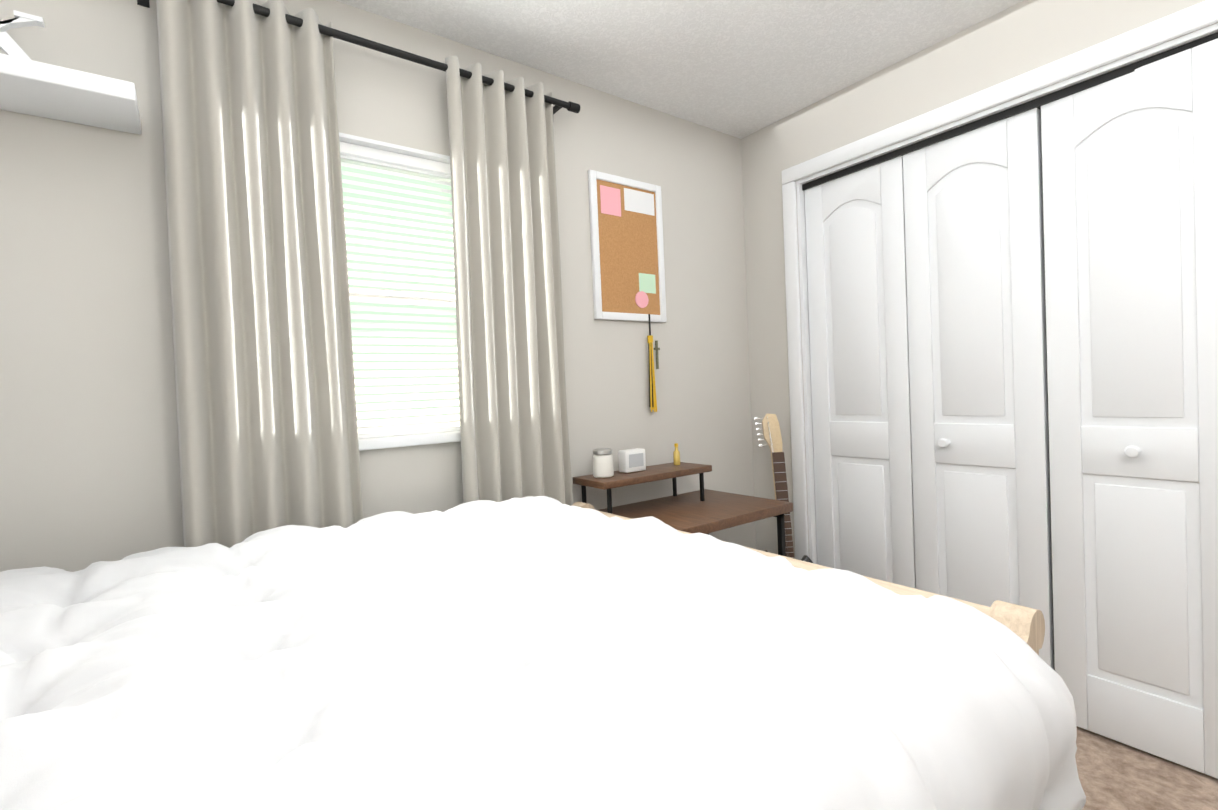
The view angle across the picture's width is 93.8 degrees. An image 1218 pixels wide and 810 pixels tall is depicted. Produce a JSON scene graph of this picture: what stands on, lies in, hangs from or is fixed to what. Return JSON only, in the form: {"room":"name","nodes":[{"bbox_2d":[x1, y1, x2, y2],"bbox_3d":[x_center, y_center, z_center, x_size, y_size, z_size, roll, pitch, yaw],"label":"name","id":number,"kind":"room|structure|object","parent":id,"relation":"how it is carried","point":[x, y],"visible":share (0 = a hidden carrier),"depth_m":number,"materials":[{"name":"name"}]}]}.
{"room":"bedroom","nodes":[
{"label":"bedroom","id":0,"kind":"room"},
{"bbox_2d":[0,0,755,571],"bbox_3d":[-0.581,-0.042,1.929,4.520,2.350,0.120,-4,2,-36],"label":"wall","id":1,"kind":"structure","parent":0,"point":[89,461],"depth_m":1.45,"materials":[{"name":"grey paint"}]},
{"bbox_2d":[0,53,140,134],"bbox_3d":[-1.352,-0.680,1.167,0.600,0.040,0.200,-4,2,-36],"label":"shelf","id":2,"kind":"object","parent":1,"relation":"attached to","point":[36,88],"visible":1,"depth_m":1.24,"materials":[{"name":"white paint"}]},
{"bbox_2d":[0,10,44,59],"bbox_3d":[-1.345,-0.769,1.172,0.283,0.135,0.024,-4,2,-36],"label":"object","id":3,"kind":"object","parent":2,"relation":"on","point":[9,45],"visible":0.58,"depth_m":1.22,"materials":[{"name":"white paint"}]},
{"bbox_2d":[137,0,579,547],"bbox_3d":[-0.611,0.009,1.754,1.320,2.200,0.127,-4,2,-36],"label":"curtains","id":4,"kind":"object","parent":1,"relation":"attached to","point":[265,382],"visible":0.62,"depth_m":1.55,"materials":[{"name":"beige fabric"}]},
{"bbox_2d":[339,132,460,450],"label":"window","id":5,"kind":"structure","parent":1,"relation":"in","point":[372,443],"depth_m":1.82,"materials":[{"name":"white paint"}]},
{"bbox_2d":[340,141,459,437],"bbox_3d":[-0.683,-0.355,1.838,0.810,0.903,0.030,-4,2,-36],"label":"window blinds","id":6,"kind":"object","parent":5,"relation":"attached to","point":[383,158],"visible":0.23,"depth_m":1.84,"materials":[{"name":"white plastic"}]},
{"bbox_2d":[588,170,666,322],"bbox_3d":[0.082,-0.636,2.338,0.370,0.580,0.018,-4,2,-36],"label":"cork board","id":7,"kind":"object","parent":1,"relation":"attached to","point":[627,248],"visible":1,"depth_m":2.33,"materials":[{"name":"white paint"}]},
{"bbox_2d":[647,314,659,411],"bbox_3d":[0.189,-0.176,2.399,0.072,0.410,0.024,-4,2,-36],"label":"tassel","id":8,"kind":"object","parent":7,"relation":"hanging from","point":[652,398],"visible":0.88,"depth_m":2.38,"materials":[{"name":"yellow fabric"}]},
{"bbox_2d":[336,0,1023,138],"bbox_3d":[1.391,-1.311,0.163,5.720,0.100,5.320,-4,2,-36],"label":"ceiling","id":9,"kind":"structure","parent":0,"point":[740,69],"depth_m":1.97,"materials":[{"name":"paint"}]},
{"bbox_2d":[741,0,1217,556],"bbox_3d":[1.355,-0.127,1.979,0.100,2.350,2.100,-4,2,-36],"label":"wall","id":10,"kind":"structure","parent":0,"point":[1020,38],"depth_m":2.30,"materials":[{"name":"grey paint"}]},
{"bbox_2d":[1040,110,1053,640],"bbox_3d":[1.908,-0.155,2.138,0.020,2.350,2.500,-4,2,-36],"label":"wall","id":11,"kind":"structure","parent":0,"point":[1047,381],"depth_m":2.31,"materials":[{"name":"black"}]},
{"bbox_2d":[1054,663,1217,809],"bbox_3d":[0.539,1.163,0.423,4.415,0.080,3.860,-4,2,-36],"label":"floor","id":12,"kind":"structure","parent":0,"point":[1114,774],"depth_m":1.60,"materials":[{"name":"carpet"}]},
{"bbox_2d":[0,496,1085,809],"bbox_3d":[-0.557,0.452,0.724,2.353,1.421,1.584,-4,2,-36],"label":"bed","id":13,"kind":"object","parent":12,"relation":"on","point":[538,652],"visible":1,"depth_m":0.66,"materials":[{"name":"white fabric"}]},
{"bbox_2d":[572,462,792,556],"bbox_3d":[0.298,0.671,2.162,0.700,0.840,0.460,-4,2,-36],"label":"desk","id":14,"kind":"object","parent":12,"relation":"on","point":[704,511],"visible":0.46,"depth_m":2.13,"materials":[{"name":"brown wood"}]},
{"bbox_2d":[592,448,613,477],"bbox_3d":[-0.022,0.212,2.103,0.076,0.105,0.076,-4,2,-36],"label":"candle jar","id":15,"kind":"object","parent":14,"relation":"on","point":[602,458],"visible":1,"depth_m":2.07,"materials":[{"name":"white"}]},
{"bbox_2d":[618,448,645,472],"bbox_3d":[0.090,0.214,2.204,0.100,0.085,0.052,-4,2,-36],"label":"alarm clock","id":16,"kind":"object","parent":14,"relation":"on","point":[632,460],"visible":1,"depth_m":2.18,"materials":[{"name":"white plastic"}]},
{"bbox_2d":[673,443,679,464],"bbox_3d":[0.277,0.202,2.337,0.027,0.088,0.028,-4,2,-36],"label":"bottle","id":17,"kind":"object","parent":14,"relation":"on","point":[676,455],"visible":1,"depth_m":2.33,"materials":[{"name":"gold glass"}]},
{"bbox_2d":[754,413,812,562],"bbox_3d":[0.734,0.549,2.410,0.283,1.020,0.293,-4,2,-36],"label":"guitar","id":18,"kind":"object","parent":12,"relation":"on","point":[771,431],"visible":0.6,"depth_m":2.47,"materials":[{"name":"brown wood"}]},
{"bbox_3d":[2.029,-0.159,2.091,0.120,2.350,2.720,-4,2,-36],"label":"wall","id":19,"kind":"structure","parent":0,"visible":0},
{"bbox_2d":[804,108,1053,669],"bbox_3d":[1.163,0.037,2.209,0.079,2.005,0.864,-4,2,-36],"label":"closet door","id":20,"kind":"structure","parent":19,"relation":"in","point":[926,304],"depth_m":2.13,"materials":[{"name":"white paint"}]},
{"bbox_2d":[781,0,1217,563],"bbox_3d":[1.442,-0.010,1.856,0.118,2.115,1.930,-4,2,-36],"label":"door frame","id":21,"kind":"structure","parent":19,"relation":"attached to","point":[1198,16],"depth_m":2.10,"materials":[{"name":"white paint"}]},
{"bbox_2d":[1041,38,1217,778],"bbox_3d":[1.694,0.030,1.515,0.126,2.005,0.863,-4,2,-36],"label":"closet door","id":22,"kind":"structure","parent":19,"relation":"in","point":[1130,184],"depth_m":1.68,"materials":[{"name":"white paint"}]}
]}

